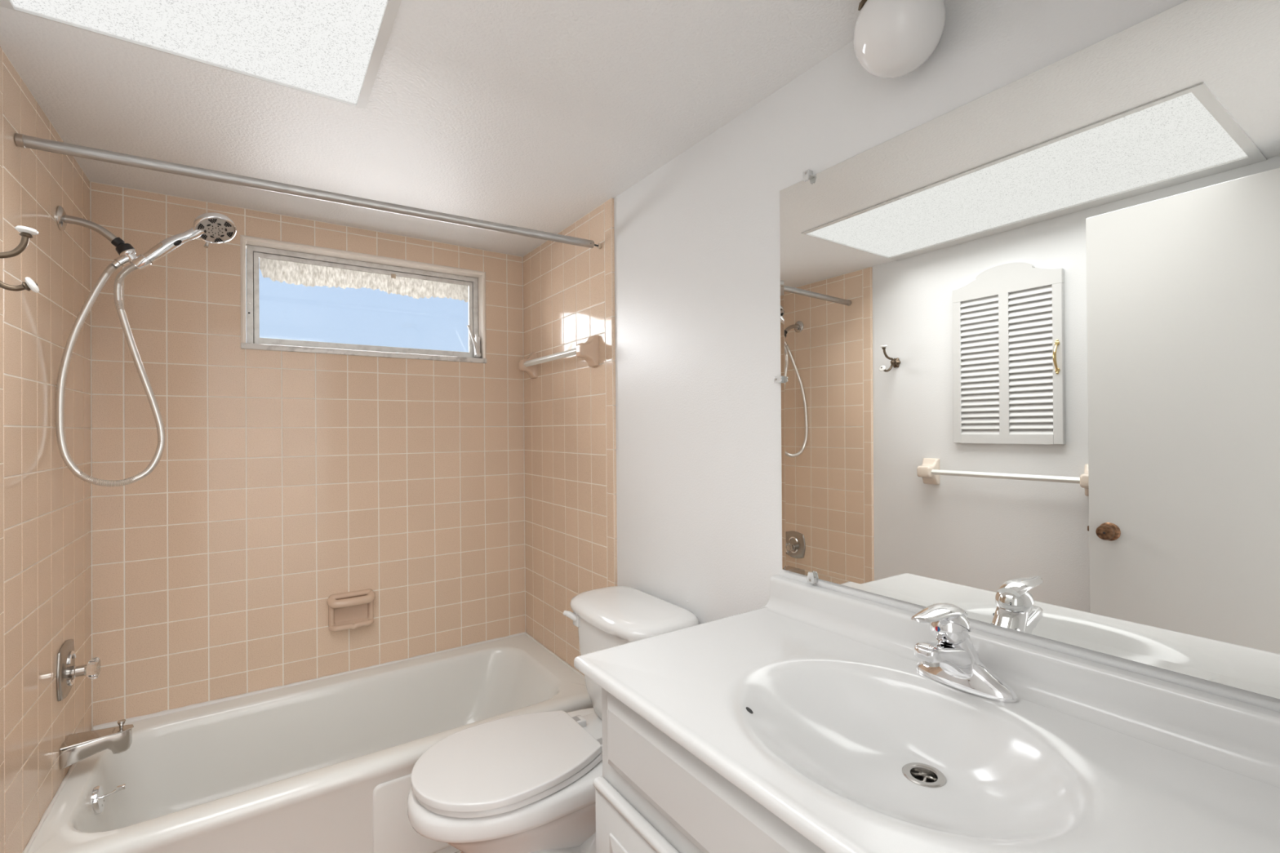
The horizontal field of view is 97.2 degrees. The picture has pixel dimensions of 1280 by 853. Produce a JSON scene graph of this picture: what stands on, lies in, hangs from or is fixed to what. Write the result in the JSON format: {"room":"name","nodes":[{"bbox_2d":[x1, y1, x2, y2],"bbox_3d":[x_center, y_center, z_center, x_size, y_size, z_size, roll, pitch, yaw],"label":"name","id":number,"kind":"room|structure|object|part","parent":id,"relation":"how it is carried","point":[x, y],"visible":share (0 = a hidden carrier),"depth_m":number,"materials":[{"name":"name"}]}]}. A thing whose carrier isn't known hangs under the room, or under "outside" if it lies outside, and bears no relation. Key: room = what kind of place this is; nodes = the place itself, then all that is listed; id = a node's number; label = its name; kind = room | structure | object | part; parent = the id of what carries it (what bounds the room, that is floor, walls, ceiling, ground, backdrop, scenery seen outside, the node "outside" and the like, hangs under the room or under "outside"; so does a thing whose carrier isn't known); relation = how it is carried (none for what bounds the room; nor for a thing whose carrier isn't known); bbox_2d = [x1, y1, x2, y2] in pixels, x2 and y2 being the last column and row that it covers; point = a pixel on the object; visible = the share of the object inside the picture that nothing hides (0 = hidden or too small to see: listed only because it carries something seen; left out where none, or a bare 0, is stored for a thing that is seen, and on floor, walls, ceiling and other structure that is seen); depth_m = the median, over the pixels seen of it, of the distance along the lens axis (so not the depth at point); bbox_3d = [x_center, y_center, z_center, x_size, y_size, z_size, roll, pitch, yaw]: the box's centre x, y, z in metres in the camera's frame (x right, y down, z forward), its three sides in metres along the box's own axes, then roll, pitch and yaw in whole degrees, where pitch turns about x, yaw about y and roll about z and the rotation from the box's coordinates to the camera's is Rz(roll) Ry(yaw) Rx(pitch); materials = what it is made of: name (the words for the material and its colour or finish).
{"room":"bathroom","nodes":[
{"label":"bathroom","id":0,"kind":"room"},
{"bbox_2d":[0,46,91,852],"bbox_3d":[-1.099,0.258,0.721,0.120,2.138,2.600,0,0,-34],"label":"wall","id":1,"kind":"structure","parent":0,"point":[46,509],"depth_m":1.39,"materials":[{"name":"tile"}]},
{"bbox_2d":[0,225,39,293],"bbox_3d":[-1.229,-0.329,1.084,0.102,0.129,0.045,0,0,-41],"label":"robe hook","id":2,"kind":"object","parent":1,"relation":"attached to","point":[26,233],"visible":1,"depth_m":1.10,"materials":[{"name":"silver metal"}]},
{"bbox_3d":[-1.205,-0.386,1.110,0.032,0.014,0.032,0,0,-34],"label":"china knob","id":3,"kind":"part","parent":2,"relation":"part of","materials":[{"name":"white ceramic"}]},
{"bbox_3d":[-1.202,-0.280,1.116,0.020,0.030,0.032,0,0,-34],"label":"china knob","id":4,"kind":"part","parent":2,"relation":"part of","materials":[{"name":"white ceramic"}]},
{"bbox_2d":[57,639,100,701],"bbox_3d":[-1.570,0.675,1.589,0.070,0.152,0.152,0,0,-34],"label":"shower valve","id":5,"kind":"object","parent":1,"relation":"attached to","point":[67,670],"visible":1,"depth_m":1.56,"materials":[{"name":"silver metal"}]},
{"bbox_3d":[-1.576,0.687,1.585,0.038,0.034,0.034,0,0,-34],"label":"stem","id":6,"kind":"part","parent":5,"relation":"part of","materials":[{"name":"silver metal"}]},
{"bbox_3d":[-1.554,0.687,1.600,0.031,0.055,0.058,0,0,-34],"label":"acrylic knob","id":7,"kind":"part","parent":5,"relation":"part of","materials":[{"name":"white"}]},
{"bbox_2d":[59,719,133,769],"bbox_3d":[-1.534,0.892,1.605,0.144,0.086,0.088,0,0,-34],"label":"tub spout","id":8,"kind":"object","parent":1,"relation":"attached to","point":[77,747],"visible":1,"depth_m":1.59,"materials":[{"name":"silver metal"}]},
{"bbox_3d":[-1.497,0.860,1.630,0.019,0.022,0.019,0,0,-34],"label":"diverter knob","id":9,"kind":"part","parent":8,"relation":"part of","materials":[{"name":"silver metal"}]},
{"bbox_2d":[56,205,151,270],"bbox_3d":[-1.510,-0.527,1.602,0.194,0.155,0.066,0,0,-34],"label":"shower arm","id":10,"kind":"object","parent":1,"relation":"attached to","point":[127,253],"visible":0.99,"depth_m":1.60,"materials":[{"name":"silver metal"}]},
{"bbox_2d":[54,212,236,486],"bbox_3d":[-1.412,-0.239,1.641,0.393,0.811,0.104,0,0,-34],"label":"shower","id":11,"kind":"object","parent":1,"relation":"attached to","point":[214,228],"visible":1,"depth_m":1.60,"materials":[{"name":"silver metal"}]},
{"bbox_3d":[-1.397,-0.520,1.659,0.146,0.132,0.034,0,0,-34],"label":"handle","id":12,"kind":"part","parent":11,"relation":"part of","materials":[{"name":"silver metal"}]},
{"bbox_3d":[-1.307,-0.547,1.703,0.011,0.017,0.015,0,0,-6],"label":"spray lever","id":13,"kind":"part","parent":11,"relation":"part of","materials":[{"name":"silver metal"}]},
{"bbox_3d":[-1.295,-0.599,1.723,0.095,0.056,0.085,0,0,-34],"label":"plate","id":14,"kind":"part","parent":11,"relation":"part of","materials":[{"name":"grey metal"}]},
{"bbox_2d":[89,181,525,728],"bbox_3d":[-1.203,0.269,2.317,1.740,2.138,0.160,0,0,-34],"label":"wall","id":15,"kind":"structure","parent":0,"point":[282,483],"depth_m":2.11,"materials":[{"name":"tile"}]},
{"bbox_2d":[22,631,584,852],"bbox_3d":[-0.955,0.972,1.947,1.494,0.022,0.731,0,0,-34],"label":"trim","id":16,"kind":"structure","parent":15,"relation":"attached to","point":[49,808],"depth_m":1.99,"materials":[{"name":"white"}]},
{"bbox_2d":[326,588,375,631],"bbox_3d":[-1.135,0.729,2.226,0.172,0.142,0.057,0,0,-34],"label":"soap dish","id":17,"kind":"object","parent":15,"relation":"attached to","point":[353,610],"visible":1,"depth_m":2.23,"materials":[{"name":"beige ceramic"}]},
{"bbox_3d":[-1.134,0.684,2.225,0.172,0.043,0.053,0,0,-34],"label":"grab rail","id":18,"kind":"part","parent":17,"relation":"part of","materials":[{"name":"beige ceramic"}]},
{"bbox_2d":[240,235,486,363],"bbox_3d":[-1.095,-0.493,2.339,0.912,0.416,0.111,0,0,-34],"label":"window","id":19,"kind":"structure","parent":15,"relation":"in","point":[308,265],"depth_m":2.31,"materials":[{"name":"silver metal"}]},
{"bbox_3d":[-1.098,-0.295,2.344,0.912,0.021,0.095,0,0,-34],"label":"marble sill","id":20,"kind":"part","parent":19,"relation":"part of","materials":[{"name":"white stone"}]},
{"bbox_3d":[-0.743,-0.383,2.537,0.033,0.139,0.086,-1,0,14],"label":"crank handle","id":21,"kind":"part","parent":19,"relation":"part of","materials":[{"name":"metal"}]},
{"bbox_2d":[0,0,861,257],"bbox_3d":[-0.484,-0.863,1.248,1.740,0.100,2.760,0,0,-34],"label":"ceiling","id":22,"kind":"structure","parent":0,"point":[531,114],"depth_m":1.43,"materials":[{"name":"white paint"}]},
{"bbox_2d":[0,0,401,109],"bbox_3d":[-0.644,-0.865,0.744,0.685,0.108,1.217,0,0,-34],"label":"ceiling light panel","id":23,"kind":"object","parent":22,"relation":"attached to","point":[322,46],"visible":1,"depth_m":1.16,"materials":[{"name":"translucent speckled plastic diffuser"},{"name":"white paint"}]},
{"bbox_2d":[853,0,945,78],"bbox_3d":[0.471,-0.736,1.031,0.153,0.174,0.153,0,0,-34],"label":"globe light","id":24,"kind":"object","parent":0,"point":[892,38],"visible":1,"depth_m":0.99,"materials":[{"name":"white glass"}]},
{"bbox_2d":[523,0,1279,712],"bbox_3d":[0.237,0.252,1.627,0.130,2.138,2.600,0,0,-34],"label":"wall","id":25,"kind":"structure","parent":0,"point":[654,468],"depth_m":1.62,"materials":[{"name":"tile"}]},
{"bbox_2d":[14,133,601,248],"bbox_3d":[-0.775,-0.654,1.672,1.489,0.039,0.031,0,0,-32],"label":"shower curtain rod","id":26,"kind":"object","parent":25,"relation":"attached to","point":[21,140],"visible":1,"depth_m":1.52,"materials":[{"name":"metal"}]},
{"bbox_2d":[518,335,599,378],"bbox_3d":[-0.351,-0.277,2.310,0.072,0.113,0.605,0,0,-34],"label":"towel bar","id":27,"kind":"object","parent":25,"relation":"attached to","point":[588,350],"visible":1,"depth_m":2.14,"materials":[{"name":"beige ceramic"}]},
{"bbox_3d":[-0.505,-0.274,2.538,0.072,0.113,0.056,0,0,-34],"label":"post","id":28,"kind":"part","parent":27,"relation":"part of","materials":[{"name":"beige ceramic"}]},
{"bbox_3d":[-0.197,-0.280,2.083,0.072,0.113,0.056,0,0,-34],"label":"post","id":29,"kind":"part","parent":27,"relation":"part of","materials":[{"name":"beige ceramic"}]},
{"bbox_2d":[779,0,1279,698],"bbox_3d":[0.597,-0.118,0.987,0.007,0.916,0.915,0,0,-34],"label":"wall mirror","id":30,"kind":"object","parent":25,"relation":"attached to","point":[1029,330],"visible":1,"depth_m":0.88,"materials":[{"name":"grey mirror"}]},
{"bbox_2d":[773,375,782,382],"bbox_3d":[0.338,-0.114,1.363,0.016,0.017,0.024,0,0,-34],"label":"mirror clip","id":31,"kind":"object","parent":30,"relation":"attached to","point":[778,379],"visible":1,"depth_m":1.36,"materials":[{"name":"white plastic"}]},
{"bbox_2d":[802,168,813,182],"bbox_3d":[0.384,-0.572,1.291,0.016,0.024,0.017,0,0,-34],"label":"mirror clip","id":32,"kind":"object","parent":30,"relation":"attached to","point":[808,173],"visible":1,"depth_m":1.29,"materials":[{"name":"white plastic"}]},
{"bbox_2d":[807,571,817,583],"bbox_3d":[0.392,0.343,1.286,0.016,0.024,0.017,0,0,-34],"label":"mirror clip","id":33,"kind":"object","parent":30,"relation":"attached to","point":[811,579],"visible":1,"depth_m":1.28,"materials":[{"name":"white plastic"}]},
{"bbox_3d":[-0.464,1.375,1.235,1.740,0.100,2.760,0,0,-34],"label":"floor","id":34,"kind":"structure","parent":0,"visible":0},
{"bbox_2d":[27,634,593,852],"bbox_3d":[-0.947,1.152,1.937,1.488,0.360,0.737,0,0,-34],"label":"bathtub","id":35,"kind":"object","parent":34,"relation":"on","point":[326,765],"visible":0.75,"depth_m":1.87,"materials":[{"name":"white ceramic"}]},
{"bbox_3d":[-1.513,1.042,1.576,0.024,0.073,0.072,0,0,-34],"label":"overflow plate","id":36,"kind":"part","parent":35,"relation":"part of","materials":[{"name":"silver metal"}]},
{"bbox_3d":[-1.485,1.031,1.593,0.051,0.025,0.013,0,0,-34],"label":"trip lever","id":37,"kind":"part","parent":35,"relation":"part of","materials":[{"name":"silver metal"}]},
{"bbox_2d":[407,586,698,852],"bbox_3d":[-0.236,0.928,1.548,0.742,0.793,0.450,0,0,-34],"label":"toilet","id":38,"kind":"object","parent":34,"relation":"on","point":[522,783],"visible":0.74,"depth_m":1.45,"materials":[{"name":"white ceramic"}]},
{"bbox_3d":[-0.358,0.873,1.496,0.464,0.019,0.369,0,0,-34],"label":"lid","id":39,"kind":"part","parent":38,"relation":"part of","materials":[{"name":"white plastic"}]},
{"bbox_3d":[-0.353,0.893,1.499,0.460,0.016,0.362,0,0,-34],"label":"seat","id":40,"kind":"part","parent":38,"relation":"part of","materials":[{"name":"white plastic"}]},
{"bbox_3d":[-0.208,0.602,1.772,0.050,0.046,0.054,0,0,-34],"label":"flush lever","id":41,"kind":"part","parent":38,"relation":"part of","materials":[{"name":"white plastic"}]},
{"bbox_3d":[-0.027,0.736,1.692,0.224,0.329,0.416,0,0,-34],"label":"tank","id":42,"kind":"part","parent":38,"relation":"part of","materials":[{"name":"white ceramic"}]},
{"bbox_3d":[-0.035,0.552,1.688,0.249,0.043,0.450,0,0,-34],"label":"tank lid","id":43,"kind":"part","parent":38,"relation":"part of","materials":[{"name":"white ceramic"}]},
{"bbox_2d":[592,687,826,852],"bbox_3d":[0.387,0.882,0.813,0.552,0.863,0.890,0,0,-34],"label":"vanity cabinet","id":44,"kind":"object","parent":34,"relation":"on","point":[653,795],"visible":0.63,"depth_m":0.86,"materials":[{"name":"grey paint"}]},
{"bbox_3d":[0.039,0.934,0.844,0.010,0.457,0.326,0,0,-34],"label":"raised panel","id":45,"kind":"part","parent":44,"relation":"part of","materials":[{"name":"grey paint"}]},
{"bbox_3d":[0.049,0.928,0.850,0.023,0.580,0.436,0,0,-34],"label":"door","id":46,"kind":"part","parent":44,"relation":"part of","materials":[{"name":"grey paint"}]},
{"bbox_2d":[573,574,1279,852],"bbox_3d":[0.368,0.471,0.835,0.558,0.223,0.940,0,0,-34],"label":"countertop","id":47,"kind":"structure","parent":44,"relation":"on","point":[814,702],"depth_m":0.81,"materials":[{"name":"white stone"}]},
{"bbox_2d":[911,603,1017,702],"bbox_3d":[0.491,0.358,0.909,0.174,0.142,0.159,0,0,-34],"label":"faucet","id":48,"kind":"object","parent":47,"relation":"on","point":[953,660],"visible":1,"depth_m":0.90,"materials":[{"name":"silver metal"}]},
{"bbox_3d":[0.473,0.312,0.898,0.131,0.050,0.062,0,0,-34],"label":"lever","id":49,"kind":"part","parent":48,"relation":"part of","materials":[{"name":"silver metal"}]},
{"bbox_3d":[0.489,0.379,0.907,0.122,0.072,0.048,0,0,-34],"label":"spout","id":50,"kind":"part","parent":48,"relation":"part of","materials":[{"name":"silver metal"}]}
]}

